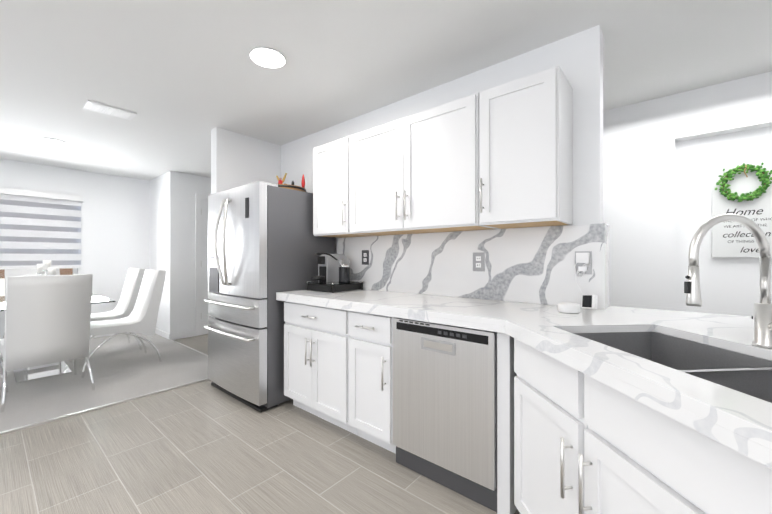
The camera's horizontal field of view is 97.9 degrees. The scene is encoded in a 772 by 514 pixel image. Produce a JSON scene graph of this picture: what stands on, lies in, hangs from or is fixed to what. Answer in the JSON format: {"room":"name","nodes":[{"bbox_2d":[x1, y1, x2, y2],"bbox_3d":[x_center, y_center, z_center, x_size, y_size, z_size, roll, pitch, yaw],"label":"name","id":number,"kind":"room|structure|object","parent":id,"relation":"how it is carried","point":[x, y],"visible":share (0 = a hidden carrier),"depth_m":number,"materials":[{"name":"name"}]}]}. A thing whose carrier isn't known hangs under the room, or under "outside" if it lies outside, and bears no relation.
{"room":"kitchen","nodes":[
{"label":"kitchen","id":0,"kind":"room"},
{"bbox_2d":[0,158,148,338],"bbox_3d":[-5.105,-0.024,4.043,0.120,2.440,3.790,0,0,40],"label":"wall","id":1,"kind":"structure","parent":0,"point":[114,228],"depth_m":5.01,"materials":[{"name":"white paint"}]},
{"bbox_2d":[0,268,76,295],"bbox_3d":[-4.691,-0.077,4.505,0.120,1.490,0.830,0,0,40],"label":"window","id":2,"kind":"structure","parent":1,"relation":"in","point":[68,271],"depth_m":4.32,"materials":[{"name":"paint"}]},
{"bbox_2d":[0,187,82,268],"bbox_3d":[-4.632,-0.358,4.456,0.066,1.030,0.910,0,0,40],"label":"window blind","id":3,"kind":"object","parent":1,"relation":"attached to","point":[37,227],"visible":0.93,"depth_m":4.48,"materials":[{"name":"white fabric"}]},
{"bbox_2d":[90,332,128,337],"bbox_3d":[-5.055,1.145,3.998,0.013,0.078,3.790,0,0,40],"label":"baseboard","id":4,"kind":"structure","parent":1,"relation":"attached to","point":[96,336],"depth_m":5.00,"materials":[{"name":"white paint"}]},
{"bbox_2d":[149,173,166,332],"bbox_3d":[-3.530,-0.021,5.274,0.950,2.440,0.120,0,0,40],"label":"wall","id":5,"kind":"structure","parent":0,"point":[158,223],"depth_m":5.14,"materials":[{"name":"white paint"}]},
{"bbox_2d":[155,328,170,338],"bbox_3d":[-3.464,1.154,5.129,0.933,0.090,0.013,0,0,40],"label":"baseboard","id":6,"kind":"structure","parent":5,"relation":"attached to","point":[166,335],"depth_m":5.00,"materials":[{"name":"white paint"}]},
{"bbox_2d":[167,171,210,334],"bbox_3d":[-2.513,-0.020,5.653,0.120,2.440,2.010,0,0,40],"label":"wall","id":7,"kind":"structure","parent":0,"point":[183,189],"depth_m":4.96,"materials":[{"name":"white paint"}]},
{"bbox_2d":[171,330,195,339],"bbox_3d":[-2.997,1.154,4.986,0.033,0.090,0.330,0,0,40],"label":"baseboard","id":8,"kind":"structure","parent":7,"relation":"attached to","point":[180,335],"depth_m":4.97,"materials":[{"name":"white paint"}]},
{"bbox_2d":[195,194,209,335],"bbox_3d":[-2.566,0.120,5.482,0.018,2.160,1.000,0,0,40],"label":"door frame","id":9,"kind":"structure","parent":7,"relation":"attached to","point":[201,260],"depth_m":5.16,"materials":[{"name":"white paint"}]},
{"bbox_2d":[211,127,280,193],"bbox_3d":[-1.443,-0.025,3.522,0.120,2.440,0.700,0,0,40],"label":"wall","id":10,"kind":"structure","parent":0,"point":[238,160],"depth_m":3.40,"materials":[{"name":"white paint"}]},
{"bbox_2d":[0,334,519,513],"bbox_3d":[0.181,1.218,2.482,10.220,0.050,8.200,0,0,40],"label":"floor","id":11,"kind":"structure","parent":0,"point":[205,447],"depth_m":1.91,"materials":[{"name":"tile"}]},
{"bbox_2d":[0,333,207,431],"bbox_3d":[-3.903,1.188,3.031,3.020,0.012,3.790,0,0,40],"label":"floor carpet","id":12,"kind":"object","parent":11,"relation":"on","point":[122,368],"depth_m":3.22,"materials":[{"name":"grey carpet"}]},
{"bbox_2d":[0,364,8,391],"bbox_3d":[-3.710,0.660,2.811,0.552,1.019,0.723,0,0,40],"label":"chair","id":13,"kind":"object","parent":12,"relation":"on","point":[1,368],"visible":0.48,"depth_m":2.91,"materials":[{"name":"white leather"}]},
{"bbox_2d":[3,268,59,337],"bbox_3d":[-4.354,0.663,4.175,0.723,1.019,0.552,0,0,40],"label":"chair","id":14,"kind":"object","parent":12,"relation":"on","point":[19,272],"visible":0.02,"depth_m":4.28,"materials":[{"name":"white leather"}]},
{"bbox_2d":[0,274,94,411],"bbox_3d":[-2.972,0.661,2.927,0.723,1.019,0.552,0,0,37],"label":"chair","id":15,"kind":"object","parent":12,"relation":"on","point":[47,319],"visible":1,"depth_m":2.72,"materials":[{"name":"white leather"}]},
{"bbox_2d":[0,293,115,383],"bbox_3d":[-3.627,0.814,3.531,1.500,0.737,0.950,0,0,40],"label":"dining table","id":16,"kind":"object","parent":12,"relation":"on","point":[35,373],"visible":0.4,"depth_m":3.34,"materials":[{"name":"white glass"}]},
{"bbox_2d":[36,260,55,275],"bbox_3d":[-3.632,0.239,3.596,0.206,0.412,0.146,0,0,40],"label":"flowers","id":17,"kind":"object","parent":16,"relation":"on","point":[44,267],"visible":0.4,"depth_m":3.58,"materials":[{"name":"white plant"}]},
{"bbox_2d":[69,268,145,362],"bbox_3d":[-3.480,0.663,4.173,0.552,1.019,0.723,0,0,40],"label":"chair","id":18,"kind":"object","parent":12,"relation":"on","point":[124,307],"visible":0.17,"depth_m":4.23,"materials":[{"name":"white leather"}]},
{"bbox_2d":[72,269,165,377],"bbox_3d":[-2.921,0.662,3.704,0.552,1.019,0.723,0,0,40],"label":"chair","id":19,"kind":"object","parent":12,"relation":"on","point":[142,317],"visible":0.85,"depth_m":3.73,"materials":[{"name":"white leather"}]},
{"bbox_2d":[0,378,209,435],"bbox_3d":[-2.837,1.184,1.947,0.030,0.016,3.500,0,0,40],"label":"trim","id":20,"kind":"structure","parent":11,"relation":"on","point":[87,410],"depth_m":2.61,"materials":[{"name":"silver metal"}]},
{"bbox_2d":[169,339,207,356],"bbox_3d":[-2.318,1.189,4.179,2.070,0.015,0.030,0,0,40],"label":"trim","id":21,"kind":"structure","parent":11,"relation":"on","point":[189,347],"depth_m":4.39,"materials":[{"name":"silver metal"}]},
{"bbox_2d":[204,181,334,412],"bbox_3d":[-1.100,0.308,3.087,0.913,1.772,0.863,0,0,40],"label":"refrigerator","id":22,"kind":"object","parent":11,"relation":"on","point":[265,244],"visible":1,"depth_m":2.71,"materials":[{"name":"grey metal"}]},
{"bbox_2d":[276,173,305,191],"bbox_3d":[-0.944,-0.679,3.091,0.408,0.200,0.408,0,0,40],"label":"figurine","id":23,"kind":"object","parent":22,"relation":"on","point":[292,186],"visible":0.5,"depth_m":3.02,"materials":[{"name":"brown wood"}]},
{"bbox_2d":[393,318,496,511],"bbox_3d":[0.452,0.767,1.956,0.602,0.849,0.580,0,0,40],"label":"dishwasher","id":24,"kind":"object","parent":11,"relation":"on","point":[445,405],"visible":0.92,"depth_m":1.70,"materials":[{"name":"grey metal"}]},
{"bbox_2d":[276,285,771,513],"bbox_3d":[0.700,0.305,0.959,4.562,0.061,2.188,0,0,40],"label":"base cabinet","id":25,"kind":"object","parent":11,"relation":"on","point":[600,411],"depth_m":1.19,"materials":[{"name":"white wood"}]},
{"bbox_2d":[306,252,362,292],"bbox_3d":[-0.429,0.120,2.832,0.340,0.315,0.352,0,0,40],"label":"coffee station","id":26,"kind":"object","parent":25,"relation":"on","point":[333,276],"visible":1,"depth_m":2.78,"materials":[{"name":"black plastic"}]},
{"bbox_2d":[558,302,579,313],"bbox_3d":[0.911,0.254,1.675,0.100,0.043,0.100,0,0,40],"label":"dot","id":27,"kind":"object","parent":25,"relation":"on","point":[568,307],"visible":1,"depth_m":1.64,"materials":[{"name":"white plastic"}]},
{"bbox_2d":[582,295,597,308],"bbox_3d":[1.062,0.233,1.754,0.038,0.079,0.074,0,0,-25],"label":"camera","id":28,"kind":"object","parent":25,"relation":"on","point":[589,301],"visible":1,"depth_m":1.74,"materials":[{"name":"white plastic"}]},
{"bbox_2d":[573,332,771,402],"bbox_3d":[0.918,0.417,0.930,1.004,0.223,1.004,0,0,40],"label":"sink","id":29,"kind":"object","parent":25,"relation":"in","point":[749,375],"depth_m":1.03,"materials":[{"name":"metal"}]},
{"bbox_2d":[0,0,771,180],"bbox_3d":[0.181,-1.272,2.488,10.220,0.050,8.200,0,0,40],"label":"ceiling","id":30,"kind":"structure","parent":0,"point":[182,79],"depth_m":2.11,"materials":[{"name":"white paint"}]},
{"bbox_2d":[39,137,65,144],"bbox_3d":[-3.572,-1.238,3.601,0.206,0.012,0.206,0,0,40],"label":"recessed light","id":31,"kind":"object","parent":30,"relation":"in","point":[52,141],"visible":1,"depth_m":3.59,"materials":[{"name":"white paint"}]},
{"bbox_2d":[83,100,136,119],"bbox_3d":[-2.335,-1.238,2.850,0.200,0.015,0.320,0,0,40],"label":"ceiling vent","id":32,"kind":"object","parent":30,"relation":"in","point":[107,109],"visible":1,"depth_m":2.83,"materials":[{"name":"white paint"}]},
{"bbox_2d":[250,46,284,67],"bbox_3d":[-0.736,-1.242,2.095,0.206,0.012,0.206,0,0,40],"label":"recessed light","id":33,"kind":"object","parent":30,"relation":"in","point":[268,57],"visible":0.98,"depth_m":2.08,"materials":[{"name":"white paint"}]},
{"bbox_2d":[281,25,602,253],"bbox_3d":[-0.019,-0.026,2.862,3.150,2.440,0.120,0,0,40],"label":"wall","id":34,"kind":"structure","parent":0,"point":[577,58],"depth_m":1.94,"materials":[{"name":"white paint"}]},
{"bbox_2d":[313,133,368,237],"bbox_3d":[-0.328,-0.560,2.830,0.519,0.761,0.323,0,0,40],"label":"upper cabinet","id":35,"kind":"object","parent":34,"relation":"attached to","point":[334,162],"depth_m":2.69,"materials":[{"name":"white wood"}]},
{"bbox_2d":[357,89,496,235],"bbox_3d":[0.220,-0.561,2.370,1.188,0.761,0.323,0,0,40],"label":"upper cabinet","id":36,"kind":"object","parent":34,"relation":"attached to","point":[427,171],"depth_m":2.13,"materials":[{"name":"white wood"}]},
{"bbox_2d":[489,66,572,228],"bbox_3d":[0.756,-0.562,1.920,0.489,0.761,0.323,0,0,40],"label":"upper cabinet","id":37,"kind":"object","parent":34,"relation":"attached to","point":[499,157],"depth_m":1.75,"materials":[{"name":"white wood"}]},
{"bbox_2d":[337,223,608,308],"bbox_3d":[0.403,0.051,2.506,2.094,0.454,0.161,0,0,40],"label":"backsplash","id":38,"kind":"structure","parent":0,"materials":[{"name":"stone"}]},
{"bbox_2d":[362,250,368,264],"bbox_3d":[-0.178,0.004,2.882,0.080,0.124,0.008,0,0,40],"label":"electrical outlet plate","id":39,"kind":"object","parent":38,"relation":"attached to","point":[365,257],"visible":1,"depth_m":2.88,"materials":[{"name":"grey plastic"}]},
{"bbox_2d":[473,252,484,270],"bbox_3d":[0.611,0.032,2.220,0.080,0.124,0.008,0,0,40],"label":"electrical outlet plate","id":40,"kind":"object","parent":38,"relation":"attached to","point":[478,261],"visible":1,"depth_m":2.21,"materials":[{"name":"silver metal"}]},
{"bbox_2d":[575,251,591,294],"bbox_3d":[1.063,0.096,1.818,0.080,0.254,0.042,0,0,40],"label":"electrical outlet plate","id":41,"kind":"object","parent":38,"relation":"attached to","point":[583,262],"visible":0.98,"depth_m":1.82,"materials":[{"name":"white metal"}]},
{"bbox_2d":[603,71,771,316],"bbox_3d":[2.028,-0.026,2.867,6.280,2.440,0.220,0,0,40],"label":"wall","id":42,"kind":"structure","parent":0,"point":[660,154],"depth_m":2.61,"materials":[{"name":"white paint"}]},
{"bbox_2d":[712,151,771,256],"bbox_3d":[2.623,-0.362,2.347,0.500,0.730,0.030,0,0,40],"label":"sign board","id":43,"kind":"object","parent":42,"relation":"attached to","point":[741,183],"visible":0.78,"depth_m":2.40,"materials":[{"name":"white"}]},
{"bbox_2d":[715,162,771,201],"bbox_3d":[2.522,-0.528,2.378,0.287,0.279,0.052,0,0,40],"label":"wreath","id":44,"kind":"object","parent":43,"relation":"attached to","point":[763,175],"visible":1,"depth_m":2.36,"materials":[{"name":"green plant"}]},
{"bbox_2d":[726,209,762,214],"bbox_3d":[2.544,-0.322,2.393,0.189,0.052,0.001,0,0,40],"label":"sign","id":45,"kind":"object","parent":43,"relation":"attached to","point":[745,212],"visible":0.94,"depth_m":2.38,"materials":[{"name":"grey"}]},
{"bbox_2d":[723,231,770,237],"bbox_3d":[2.554,-0.162,2.384,0.234,0.041,0.001,0,0,40],"label":"sign","id":46,"kind":"object","parent":43,"relation":"attached to","point":[744,234],"visible":0.62,"depth_m":2.40,"materials":[{"name":"grey"}]},
{"bbox_2d":[656,332,769,360],"bbox_3d":[2.156,0.765,1.034,2.530,0.850,0.120,0,0,40],"label":"countertop edge","id":47,"kind":"structure","parent":0,"point":[721,348],"depth_m":1.50,"materials":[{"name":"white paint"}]},
{"bbox_2d":[680,213,771,347],"bbox_3d":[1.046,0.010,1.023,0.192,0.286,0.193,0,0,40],"label":"faucet","id":48,"kind":"object","parent":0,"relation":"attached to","point":[762,310],"depth_m":1.02,"materials":[{"name":"silver metal"}]}
]}

